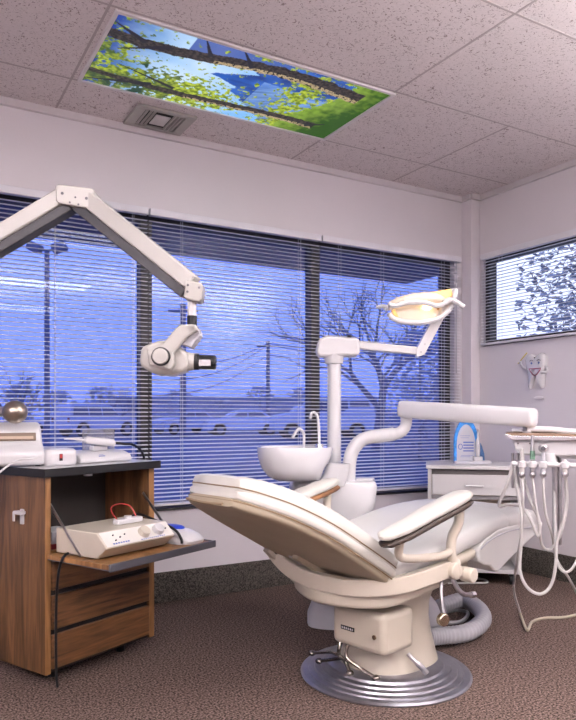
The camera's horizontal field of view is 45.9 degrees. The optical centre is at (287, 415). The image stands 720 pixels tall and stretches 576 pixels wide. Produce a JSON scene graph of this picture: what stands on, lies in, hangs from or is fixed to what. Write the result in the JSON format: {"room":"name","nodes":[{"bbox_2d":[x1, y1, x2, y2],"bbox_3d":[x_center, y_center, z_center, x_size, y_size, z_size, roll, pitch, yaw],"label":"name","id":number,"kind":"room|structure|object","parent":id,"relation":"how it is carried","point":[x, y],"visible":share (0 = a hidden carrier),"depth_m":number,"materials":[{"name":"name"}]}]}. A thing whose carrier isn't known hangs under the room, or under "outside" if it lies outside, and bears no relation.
{"room":"dental clinic","nodes":[
{"label":"dental clinic","id":0,"kind":"room"},
{"bbox_2d":[0,184,216,376],"bbox_3d":[-0.876,0.139,2.101,1.292,1.654,0.552,0,0,-8],"label":"machine","id":1,"kind":"object","parent":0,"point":[162,358],"visible":1,"depth_m":1.99,"materials":[{"name":"white plastic"}]},
{"bbox_2d":[0,105,461,572],"bbox_3d":[-1.150,-0.303,3.343,5.750,2.540,0.160,0,0,-30],"label":"wall","id":2,"kind":"structure","parent":0,"point":[42,152],"depth_m":3.70,"materials":[{"name":"paint"}]},
{"bbox_2d":[154,559,293,603],"bbox_3d":[-1.210,0.889,3.206,5.510,0.155,0.016,0,0,-30],"label":"baseboard","id":3,"kind":"structure","parent":2,"relation":"attached to","point":[169,586],"depth_m":3.67,"materials":[{"name":"carpet"}]},
{"bbox_2d":[0,194,449,510],"bbox_3d":[-0.769,-0.278,3.527,4.295,1.540,0.123,0,0,-30],"label":"window","id":4,"kind":"structure","parent":2,"relation":"in","point":[445,372],"depth_m":4.04,"materials":[{"name":"brown metal"}]},
{"bbox_2d":[0,184,147,458],"bbox_3d":[-1.616,-0.298,2.954,2.075,1.525,0.034,0,0,-30],"label":"blind","id":5,"kind":"object","parent":4,"relation":"attached to","point":[4,189],"visible":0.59,"depth_m":3.29,"materials":[{"name":"white plastic"}]},
{"bbox_2d":[148,208,320,506],"bbox_3d":[-0.261,-0.298,3.736,1.035,1.525,0.034,0,0,-30],"label":"blind","id":6,"kind":"object","parent":4,"relation":"attached to","point":[152,212],"visible":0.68,"depth_m":3.69,"materials":[{"name":"white plastic"}]},
{"bbox_2d":[320,235,460,490],"bbox_3d":[0.674,-0.298,4.272,1.100,1.525,0.040,0,0,-30],"label":"blind","id":7,"kind":"object","parent":4,"relation":"attached to","point":[324,239],"visible":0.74,"depth_m":4.24,"materials":[{"name":"grey plastic"}]},
{"bbox_2d":[462,199,479,438],"bbox_3d":[1.229,-0.253,4.572,0.080,2.440,0.090,0,0,-30],"label":"trim","id":8,"kind":"structure","parent":2,"relation":"attached to","point":[470,209],"depth_m":4.54,"materials":[{"name":"paint"}]},
{"bbox_2d":[40,421,437,500],"bbox_3d":[-10.680,1.137,58.497,260.000,0.100,104.000,0,0,-30],"label":"ground","id":9,"kind":"structure","parent":0,"point":[434,427],"depth_m":18.71,"materials":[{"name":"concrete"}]},
{"bbox_2d":[1,387,39,421],"bbox_3d":[-28.332,-1.045,72.012,4.234,4.282,4.362,0,0,-30],"label":"hedge","id":10,"kind":"object","parent":9,"relation":"on","point":[29,413],"visible":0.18,"depth_m":71.99,"materials":[{"name":"green plant"}]},
{"bbox_2d":[0,364,60,414],"bbox_3d":[-9.582,-0.357,24.160,3.098,2.904,2.522,0,0,26],"label":"bare tree","id":11,"kind":"object","parent":9,"relation":"on","point":[17,386],"visible":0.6,"depth_m":23.90,"materials":[{"name":"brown plant"}]},
{"bbox_2d":[26,412,52,432],"bbox_3d":[-13.616,0.385,41.003,4.220,1.397,1.700,0,0,-20],"label":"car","id":12,"kind":"object","parent":9,"relation":"on","point":[39,422],"visible":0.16,"depth_m":39.82,"materials":[{"name":"white metal"}]},
{"bbox_2d":[26,241,67,445],"bbox_3d":[-7.442,-2.152,21.000,1.223,6.477,0.350,0,0,0],"label":"lamp post","id":13,"kind":"object","parent":9,"relation":"on","point":[46,322],"visible":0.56,"depth_m":20.93,"materials":[{"name":"grey metal"}]},
{"bbox_2d":[38,391,77,415],"bbox_3d":[-24.169,-0.808,71.951,4.240,3.924,4.298,0,0,-30],"label":"hedge","id":14,"kind":"object","parent":9,"relation":"on","point":[57,392],"visible":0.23,"depth_m":71.83,"materials":[{"name":"green plant"}]},
{"bbox_2d":[51,404,136,436],"bbox_3d":[-10.453,0.235,36.992,1.800,1.696,4.320,0,0,40],"label":"utility vehicle","id":15,"kind":"object","parent":9,"relation":"on","point":[58,405],"visible":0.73,"depth_m":35.85,"materials":[{"name":"grey metal"}]},
{"bbox_2d":[83,387,118,410],"bbox_3d":[-19.959,-0.985,72.057,4.137,4.297,4.292,0,0,-30],"label":"hedge","id":16,"kind":"object","parent":9,"relation":"on","point":[95,388],"visible":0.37,"depth_m":71.87,"materials":[{"name":"green plant"}]},
{"bbox_2d":[96,384,136,433],"bbox_3d":[-9.886,-0.387,40.216,3.190,2.970,2.593,0,0,-30],"label":"bare tree","id":17,"kind":"object","parent":9,"relation":"on","point":[120,397],"visible":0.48,"depth_m":39.90,"materials":[{"name":"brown plant"}]},
{"bbox_2d":[120,400,159,418],"bbox_3d":[-15.583,-0.258,71.967,4.257,3.155,4.264,0,0,-30],"label":"hedge","id":18,"kind":"object","parent":9,"relation":"on","point":[134,405],"visible":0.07,"depth_m":71.74,"materials":[{"name":"green plant"}]},
{"bbox_2d":[134,398,164,419],"bbox_3d":[-11.390,-0.295,57.015,3.151,2.782,2.675,0,0,-30],"label":"bare tree","id":19,"kind":"object","parent":9,"relation":"on","point":[154,414],"visible":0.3,"depth_m":57.23,"materials":[{"name":"plant"}]},
{"bbox_2d":[160,389,197,415],"bbox_3d":[-11.439,-0.875,72.026,4.447,4.178,4.134,0,0,-30],"label":"hedge","id":20,"kind":"object","parent":9,"relation":"on","point":[187,394],"visible":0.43,"depth_m":71.31,"materials":[{"name":"green plant"}]},
{"bbox_2d":[168,304,197,437],"bbox_3d":[-5.250,-2.256,33.999,1.500,6.687,0.336,0,0,0],"label":"utility pole","id":21,"kind":"object","parent":9,"relation":"on","point":[184,307],"visible":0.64,"depth_m":33.88,"materials":[{"name":"brown wood"}]},
{"bbox_2d":[152,410,215,434],"bbox_3d":[-6.142,0.375,41.006,1.700,1.417,4.320,0,0,45],"label":"car","id":22,"kind":"object","parent":9,"relation":"on","point":[169,414],"visible":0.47,"depth_m":40.21,"materials":[{"name":"grey metal"}]},
{"bbox_2d":[199,405,220,417],"bbox_3d":[-7.965,-0.065,66.707,2.712,2.324,2.910,0,0,-30],"label":"bare tree","id":23,"kind":"object","parent":9,"relation":"on","point":[205,405],"visible":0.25,"depth_m":66.55,"materials":[{"name":"plant"}]},
{"bbox_2d":[201,398,235,417],"bbox_3d":[-7.128,-0.423,72.013,4.334,3.227,4.099,0,0,-30],"label":"hedge","id":24,"kind":"object","parent":9,"relation":"on","point":[215,402],"visible":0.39,"depth_m":71.50,"materials":[{"name":"green plant"}]},
{"bbox_2d":[221,405,246,415],"bbox_3d":[-4.959,-0.003,65.374,3.038,2.206,2.745,0,0,-30],"label":"bare tree","id":25,"kind":"object","parent":9,"relation":"on","point":[230,405],"visible":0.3,"depth_m":65.23,"materials":[{"name":"plant"}]},
{"bbox_2d":[203,410,274,435],"bbox_3d":[-2.505,0.375,38.002,4.320,1.417,1.700,0,0,-15],"label":"car","id":26,"kind":"object","parent":9,"relation":"on","point":[228,414],"visible":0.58,"depth_m":37.21,"materials":[{"name":"grey metal"}]},
{"bbox_2d":[106,397,377,418],"bbox_3d":[-5.999,-0.675,91.998,35.000,3.525,10.000,0,0,0],"label":"building","id":27,"kind":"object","parent":9,"relation":"on","point":[236,400],"visible":0.25,"depth_m":87.50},
{"bbox_2d":[243,385,278,414],"bbox_3d":[-2.943,-1.085,71.849,4.175,4.407,4.207,0,0,-30],"label":"hedge","id":28,"kind":"object","parent":9,"relation":"on","point":[256,389],"visible":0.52,"depth_m":71.83,"materials":[{"name":"green plant"}]},
{"bbox_2d":[257,341,278,415],"bbox_3d":[-1.323,-1.938,44.999,1.500,6.050,0.288,0,0,0],"label":"utility pole","id":29,"kind":"object","parent":9,"relation":"on","point":[267,342],"visible":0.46,"depth_m":44.91,"materials":[{"name":"brown wood"}]},
{"bbox_2d":[152,346,376,380],"bbox_3d":[0.990,-3.999,45.447,2.888,4.451,28.255,0,0,42],"label":"power line","id":30,"kind":"object","parent":29,"relation":"attached to","point":[265,346],"visible":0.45,"depth_m":40.60,"materials":[{"name":"black metal"}]},
{"bbox_2d":[158,354,393,395],"bbox_3d":[0.990,-3.449,45.447,2.889,4.951,28.256,0,0,42],"label":"power line","id":31,"kind":"object","parent":29,"relation":"attached to","point":[391,354],"visible":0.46,"depth_m":41.99,"materials":[{"name":"black metal"}]},
{"bbox_2d":[217,338,401,361],"bbox_3d":[0.991,-4.941,45.447,2.888,4.167,28.257,0,0,42],"label":"power line","id":32,"kind":"object","parent":29,"relation":"attached to","point":[401,338],"visible":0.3,"depth_m":44.29,"materials":[{"name":"black metal"}]},
{"bbox_2d":[275,402,294,413],"bbox_3d":[0.162,-0.226,63.123,2.417,2.638,3.191,0,0,20],"label":"bare tree","id":33,"kind":"object","parent":9,"relation":"on","point":[286,402],"visible":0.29,"depth_m":62.92,"materials":[{"name":"plant"}]},
{"bbox_2d":[282,388,304,409],"bbox_3d":[1.292,-0.950,72.002,4.090,4.288,4.428,0,0,-30],"label":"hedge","id":34,"kind":"object","parent":9,"relation":"on","point":[299,389],"visible":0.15,"depth_m":71.48,"materials":[{"name":"green plant"}]},
{"bbox_2d":[269,398,375,438],"bbox_3d":[1.660,0.110,33.001,4.920,1.946,1.922,0,0,-10],"label":"van","id":35,"kind":"object","parent":9,"relation":"on","point":[362,405],"visible":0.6,"depth_m":32.28,"materials":[{"name":"grey metal"}]},
{"bbox_2d":[261,279,437,450],"bbox_3d":[2.253,-1.552,20.778,6.316,5.317,5.828,0,0,-30],"label":"bare tree","id":36,"kind":"object","parent":9,"relation":"on","point":[381,396],"visible":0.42,"depth_m":20.86,"materials":[{"name":"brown plant"}]},
{"bbox_2d":[374,407,396,425],"bbox_3d":[9.771,0.103,71.999,4.136,2.383,4.114,0,0,13],"label":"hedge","id":37,"kind":"object","parent":9,"relation":"on","point":[386,424],"visible":0.12,"depth_m":71.19,"materials":[{"name":"green plant"}]},
{"bbox_2d":[385,405,399,425],"bbox_3d":[10.006,-0.052,64.512,2.636,2.286,2.861,0,0,-30],"label":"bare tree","id":38,"kind":"object","parent":9,"relation":"on","point":[388,405],"visible":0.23,"depth_m":64.53,"materials":[{"name":"plant"}]},
{"bbox_2d":[382,330,437,459],"bbox_3d":[3.320,-0.539,17.016,1.914,3.253,1.977,0,0,-30],"label":"shrub","id":39,"kind":"object","parent":9,"relation":"on","point":[435,344],"visible":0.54,"depth_m":16.86,"materials":[{"name":"green plant"}]},
{"bbox_2d":[395,361,437,437],"bbox_3d":[6.107,-0.753,29.921,3.681,3.699,4.351,0,0,-30],"label":"bare tree","id":40,"kind":"object","parent":9,"relation":"on","point":[435,361],"visible":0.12,"depth_m":29.93,"materials":[{"name":"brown plant"}]},
{"bbox_2d":[514,243,575,335],"bbox_3d":[4.903,-2.143,11.017,2.452,6.461,2.445,0,0,-14],"label":"evergreen tree","id":41,"kind":"object","parent":9,"relation":"on","point":[562,247],"visible":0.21,"depth_m":11.04,"materials":[{"name":"green plant"}]},
{"bbox_2d":[548,291,575,329],"bbox_3d":[6.044,-0.744,13.903,2.039,3.662,2.031,0,0,-13],"label":"evergreen tree","id":42,"kind":"object","parent":9,"relation":"on","point":[573,310],"visible":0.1,"depth_m":14.04,"materials":[{"name":"green plant"}]},
{"bbox_2d":[0,0,575,196],"bbox_3d":[0.718,-1.503,-0.053,5.590,0.060,7.590,0,0,-30],"label":"ceiling","id":43,"kind":"structure","parent":0,"point":[521,73],"depth_m":2.90,"materials":[{"name":"tile"}]},
{"bbox_2d":[123,102,196,135],"bbox_3d":[-0.635,-1.466,3.369,0.300,0.015,0.238,0,0,-30],"label":"ceiling vent","id":44,"kind":"object","parent":43,"relation":"in","point":[142,115],"visible":1,"depth_m":3.35,"materials":[{"name":"white metal"}]},
{"bbox_2d":[77,9,395,140],"bbox_3d":[-0.215,-1.468,3.040,1.289,0.010,0.602,0,0,-30],"label":"panel","id":45,"kind":"object","parent":43,"relation":"attached to","point":[136,55],"visible":1,"depth_m":2.99,"materials":[{"name":"paint"}]},
{"bbox_2d":[0,0,575,184],"bbox_3d":[0.714,-1.472,-0.067,5.570,0.001,7.570,0,0,-30],"label":"trim","id":46,"kind":"structure","parent":43,"relation":"attached to","point":[111,1],"depth_m":2.85,"materials":[{"name":"metal"}]},
{"bbox_2d":[0,571,575,719],"bbox_3d":[0.718,0.997,-0.053,5.910,0.060,7.910,0,0,-30],"label":"floor","id":47,"kind":"structure","parent":0,"point":[240,655],"depth_m":2.57,"materials":[{"name":"brown carpet"}]},
{"bbox_2d":[0,459,215,676],"bbox_3d":[-0.715,0.577,2.617,0.684,0.781,0.579,0,0,34],"label":"base cabinet","id":48,"kind":"object","parent":47,"relation":"on","point":[105,604],"visible":0.88,"depth_m":2.52,"materials":[{"name":"brown wood"}]},
{"bbox_2d":[0,456,38,472],"bbox_3d":[-0.973,0.186,2.425,0.157,0.084,0.018,0,0,-23],"label":"cord","id":49,"kind":"object","parent":48,"relation":"on","point":[36,457],"visible":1,"depth_m":2.43,"materials":[{"name":"plastic"}]},
{"bbox_2d":[0,422,43,465],"bbox_3d":[-1.022,0.104,2.549,0.188,0.162,0.181,0,0,-28],"label":"dental equipment unit","id":50,"kind":"object","parent":48,"relation":"on","point":[22,439],"visible":1,"depth_m":2.50,"materials":[{"name":"white plastic"}]},
{"bbox_2d":[0,401,27,422],"bbox_3d":[-1.060,0.065,2.475,0.237,0.241,0.088,0,0,12],"label":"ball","id":51,"kind":"object","parent":50,"relation":"attached to","point":[12,411],"visible":1,"depth_m":2.43,"materials":[{"name":"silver metal"}]},
{"bbox_2d":[51,526,60,549],"bbox_3d":[-0.868,0.451,2.528,0.120,0.062,0.110,0,0,34],"label":"box","id":52,"kind":"object","parent":48,"relation":"on","point":[53,528],"visible":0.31,"depth_m":2.46,"materials":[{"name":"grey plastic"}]},
{"bbox_2d":[43,448,75,465],"bbox_3d":[-0.879,0.154,2.588,0.124,0.062,0.144,0,0,-34],"label":"charger","id":53,"kind":"object","parent":48,"relation":"on","point":[52,456],"visible":0.85,"depth_m":2.53,"materials":[{"name":"white plastic"}]},
{"bbox_2d":[55,552,68,687],"bbox_3d":[-0.790,0.712,2.388,0.047,0.499,0.107,0,0,-30],"label":"cable","id":54,"kind":"object","parent":48,"relation":"hanging from","point":[67,553],"visible":0.94,"depth_m":2.40,"materials":[{"name":"plastic"}]},
{"bbox_2d":[82,430,113,449],"bbox_3d":[-0.803,0.122,2.882,0.132,0.126,0.035,0,0,-6],"label":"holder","id":55,"kind":"object","parent":48,"relation":"on","point":[84,447],"visible":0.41,"depth_m":2.88,"materials":[{"name":"grey plastic"}]},
{"bbox_2d":[76,445,131,463],"bbox_3d":[-0.768,0.152,2.756,0.115,0.065,0.250,0,0,38],"label":"cradle","id":56,"kind":"object","parent":48,"relation":"on","point":[96,453],"visible":0.8,"depth_m":2.74,"materials":[{"name":"white plastic"}]},
{"bbox_2d":[64,436,145,459],"bbox_3d":[-0.718,0.251,2.854,0.115,0.339,0.463,0,0,32],"label":"curing handpiece","id":57,"kind":"object","parent":56,"relation":"on","point":[88,440],"visible":0.84,"depth_m":2.75,"materials":[{"name":"white plastic"}]},
{"bbox_2d":[56,517,174,558],"bbox_3d":[-0.623,0.441,2.482,0.268,0.095,0.330,0,0,34],"label":"electronic control box","id":58,"kind":"object","parent":48,"relation":"on","point":[102,538],"visible":0.94,"depth_m":2.39,"materials":[{"name":"beige plastic"}]},
{"bbox_2d":[110,503,142,524],"bbox_3d":[-0.604,0.360,2.514,0.052,0.072,0.137,0,0,34],"label":"holder","id":59,"kind":"object","parent":58,"relation":"on","point":[127,519],"visible":1,"depth_m":2.50,"materials":[{"name":"white plastic"}]},
{"bbox_2d":[132,513,182,543],"bbox_3d":[-0.529,0.431,2.644,0.318,0.102,0.023,0,0,30],"label":"cable","id":60,"kind":"object","parent":48,"relation":"on","point":[137,514],"visible":0.75,"depth_m":2.60,"materials":[{"name":"plastic"}]},
{"bbox_2d":[167,524,203,544],"bbox_3d":[-0.466,0.458,2.684,0.300,0.060,0.136,0,0,34],"label":"switch","id":61,"kind":"object","parent":48,"relation":"on","point":[190,537],"visible":0.5,"depth_m":2.60,"materials":[{"name":"white plastic"}]},
{"bbox_2d":[186,473,541,707],"bbox_3d":[0.390,0.572,2.591,1.742,0.788,0.716,0,0,-43],"label":"dental chair","id":62,"kind":"object","parent":47,"relation":"on","point":[379,570],"visible":0.99,"depth_m":2.32,"materials":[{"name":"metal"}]},
{"bbox_2d":[193,473,397,569],"bbox_3d":[-0.005,0.350,2.227,0.590,0.344,0.530,0,0,-43],"label":"backrest cushion","id":63,"kind":"object","parent":62,"relation":"on","point":[296,531],"depth_m":2.03,"materials":[{"name":"white leather"}]},
{"bbox_2d":[349,501,508,575],"bbox_3d":[0.446,0.458,2.643,0.786,0.178,0.537,0,0,-43],"label":"seat cushion","id":64,"kind":"object","parent":62,"relation":"on","point":[483,538],"depth_m":2.56,"materials":[{"name":"white leather"}]},
{"bbox_2d":[413,499,536,525],"bbox_3d":[0.845,0.429,3.011,0.504,0.124,0.525,0,0,-43],"label":"cushion","id":65,"kind":"object","parent":62,"relation":"on","point":[508,515],"depth_m":2.75,"materials":[{"name":"white leather"}]},
{"bbox_2d":[257,320,537,629],"bbox_3d":[0.480,0.259,2.967,1.151,1.408,0.686,0,0,20],"label":"dental delivery unit","id":66,"kind":"object","parent":47,"relation":"on","point":[302,465],"visible":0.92,"depth_m":2.95,"materials":[{"name":"grey plastic"}]},
{"bbox_2d":[257,411,332,481],"bbox_3d":[0.030,0.127,2.930,0.333,0.299,0.315,0,0,-30],"label":"bowl","id":67,"kind":"object","parent":66,"relation":"on","point":[292,463],"depth_m":2.82,"materials":[{"name":"ceramic"}]},
{"bbox_2d":[315,320,442,462],"bbox_3d":[0.397,-0.069,3.045,0.493,0.752,0.368,0,0,-30],"label":"lamp arm","id":68,"kind":"object","parent":66,"relation":"attached to","point":[333,349],"depth_m":3.01,"materials":[{"name":"white metal"}]},
{"bbox_2d":[376,288,464,324],"bbox_3d":[0.570,-0.475,2.995,0.382,0.162,0.189,0,0,0],"label":"lamp","id":69,"kind":"object","parent":66,"relation":"attached to","point":[421,308],"visible":1,"depth_m":2.94,"materials":[{"name":"white plastic"}]},
{"bbox_2d":[504,426,575,544],"bbox_3d":[1.032,0.249,2.469,0.470,0.425,0.326,0,0,18],"label":"unit","id":70,"kind":"object","parent":66,"relation":"attached to","point":[561,442],"visible":0.94,"depth_m":2.40,"materials":[{"name":"white plastic"}]},
{"bbox_2d":[497,461,540,537],"bbox_3d":[0.824,0.292,2.413,0.083,0.259,0.154,0,0,-30],"label":"supply hose","id":71,"kind":"object","parent":70,"relation":"attached to","point":[537,533],"visible":0.86,"depth_m":2.41,"materials":[{"name":"rubber"}]},
{"bbox_2d":[513,448,525,612],"bbox_3d":[0.916,0.498,2.707,0.039,0.770,0.735,0,0,18],"label":"dental handpiece","id":72,"kind":"object","parent":70,"relation":"in","point":[522,474],"visible":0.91,"depth_m":2.38,"materials":[{"name":"plastic"}]},
{"bbox_2d":[513,469,557,595],"bbox_3d":[0.881,0.396,2.407,0.168,0.455,0.112,0,0,-2],"label":"supply hose","id":73,"kind":"object","parent":70,"relation":"hanging from","point":[527,587],"visible":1,"depth_m":2.36,"materials":[{"name":"rubber"}]},
{"bbox_2d":[504,432,575,440],"bbox_3d":[1.020,0.075,2.486,0.437,0.022,0.300,0,0,18],"label":"tray","id":74,"kind":"object","parent":70,"relation":"on","point":[515,436],"depth_m":2.39,"materials":[{"name":"silver metal"}]},
{"bbox_2d":[529,435,568,550],"bbox_3d":[0.918,0.273,2.398,0.165,0.413,0.038,0,0,-26],"label":"dental handpiece","id":75,"kind":"object","parent":70,"relation":"in","point":[532,474],"visible":0.8,"depth_m":2.36,"materials":[{"name":"metal"}]},
{"bbox_2d":[538,444,575,592],"bbox_3d":[1.053,0.450,2.568,0.033,0.705,0.580,0,0,39],"label":"dental handpiece","id":76,"kind":"object","parent":70,"relation":"in","point":[542,448],"visible":0.89,"depth_m":2.35,"materials":[{"name":"grey plastic"}]},
{"bbox_2d":[554,459,575,572],"bbox_3d":[1.002,0.347,2.363,0.151,0.398,0.045,0,0,-16],"label":"dental handpiece","id":77,"kind":"object","parent":70,"relation":"in","point":[564,474],"visible":1,"depth_m":2.35,"materials":[{"name":"plastic"}]},
{"bbox_2d":[557,456,575,458],"bbox_3d":[1.097,0.145,2.441,0.262,0.014,0.180,0,0,18],"label":"tray","id":78,"kind":"object","parent":70,"relation":"on","point":[558,457],"depth_m":2.38,"materials":[{"name":"white plastic"}]},
{"bbox_2d":[446,608,469,624],"bbox_3d":[0.811,0.957,3.245,0.119,0.018,0.244,0,0,11],"label":"cable","id":79,"kind":"object","parent":47,"relation":"on","point":[467,612],"visible":0.8,"depth_m":3.22,"materials":[{"name":"grey plastic"}]},
{"bbox_2d":[431,593,491,645],"bbox_3d":[0.782,0.917,3.087,0.275,0.076,0.704,0,0,18],"label":"hose","id":80,"kind":"object","parent":47,"relation":"on","point":[473,629],"visible":0.87,"depth_m":2.92,"materials":[{"name":"grey plastic"}]},
{"bbox_2d":[448,578,488,583],"bbox_3d":[1.025,0.952,3.948,0.269,0.023,0.145,0,0,-12],"label":"cable","id":81,"kind":"object","parent":47,"relation":"on","point":[486,580],"visible":0.62,"depth_m":3.90,"materials":[{"name":"rubber"}]},
{"bbox_2d":[426,461,521,584],"bbox_3d":[1.101,0.624,4.064,0.540,0.682,0.389,0,0,12],"label":"base cabinet","id":82,"kind":"object","parent":47,"relation":"on","point":[486,482],"visible":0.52,"depth_m":3.90,"materials":[{"name":"white laminate"}]},
{"bbox_2d":[453,422,491,463],"bbox_3d":[1.102,0.150,4.060,0.230,0.264,0.100,0,0,0],"label":"display","id":83,"kind":"object","parent":82,"relation":"on","point":[465,435],"visible":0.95,"depth_m":4.06,"materials":[{"name":"grey plastic"}]},
{"bbox_2d":[473,429,482,460],"bbox_3d":[1.124,0.172,4.026,0.052,0.187,0.028,0,0,0],"label":"electric toothbrush","id":84,"kind":"object","parent":83,"relation":"on","point":[477,457],"visible":1,"depth_m":4.02,"materials":[{"name":"white plastic"}]},
{"bbox_2d":[475,559,516,573],"bbox_3d":[1.103,0.887,4.076,0.476,0.022,0.360,0,0,12],"label":"shelf","id":85,"kind":"object","parent":82,"relation":"attached to","point":[508,568],"depth_m":3.89,"materials":[{"name":"white laminate"}]},
{"bbox_2d":[519,613,575,631],"bbox_3d":[1.231,0.954,3.256,0.516,0.026,0.167,0,0,-36],"label":"tube","id":86,"kind":"object","parent":47,"relation":"on","point":[526,628],"visible":1,"depth_m":3.22,"materials":[{"name":"white plastic"}]},
{"bbox_2d":[480,166,575,556],"bbox_3d":[3.182,-0.303,1.369,0.100,2.540,7.590,0,0,-30],"label":"wall","id":87,"kind":"structure","parent":0,"point":[544,207],"depth_m":4.18,"materials":[{"name":"paint"}]},
{"bbox_2d":[0,204,437,283],"bbox_3d":[0.852,-1.383,0.925,6.200,0.200,9.550,0,0,-30],"label":"roof eave","id":88,"kind":"object","parent":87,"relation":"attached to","point":[1,205],"visible":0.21,"depth_m":5.34,"materials":[{"name":"paint"}]},
{"bbox_2d":[0,96,575,202],"bbox_3d":[0.718,-1.455,-0.053,5.590,0.036,7.590,0,0,-30],"label":"trim","id":89,"kind":"structure","parent":87,"relation":"attached to","point":[4,101],"depth_m":3.81,"materials":[{"name":"paint"}]},
{"bbox_2d":[485,237,575,345],"bbox_3d":[1.812,-0.758,3.709,0.093,0.590,1.912,0,0,-30],"label":"window","id":90,"kind":"structure","parent":87,"relation":"in","point":[494,322],"depth_m":4.50,"materials":[{"name":"brown metal"}]},
{"bbox_2d":[480,229,575,345],"bbox_3d":[1.774,-0.766,3.658,0.034,0.600,1.962,0,0,-30],"label":"blind","id":91,"kind":"object","parent":90,"relation":"attached to","point":[571,233],"visible":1,"depth_m":4.16,"materials":[{"name":"white plastic"}]},
{"bbox_2d":[518,352,548,399],"bbox_3d":[1.495,-0.244,4.147,0.040,0.295,0.228,0,0,-30],"label":"ornament","id":92,"kind":"object","parent":87,"relation":"attached to","point":[536,367],"visible":1,"depth_m":4.11,"materials":[{"name":"ceramic"}]},
{"bbox_2d":[522,546,575,584],"bbox_3d":[3.154,0.889,1.301,0.016,0.155,7.500,0,0,-30],"label":"baseboard","id":93,"kind":"structure","parent":87,"relation":"attached to","point":[534,561],"depth_m":4.08,"materials":[{"name":"carpet"}]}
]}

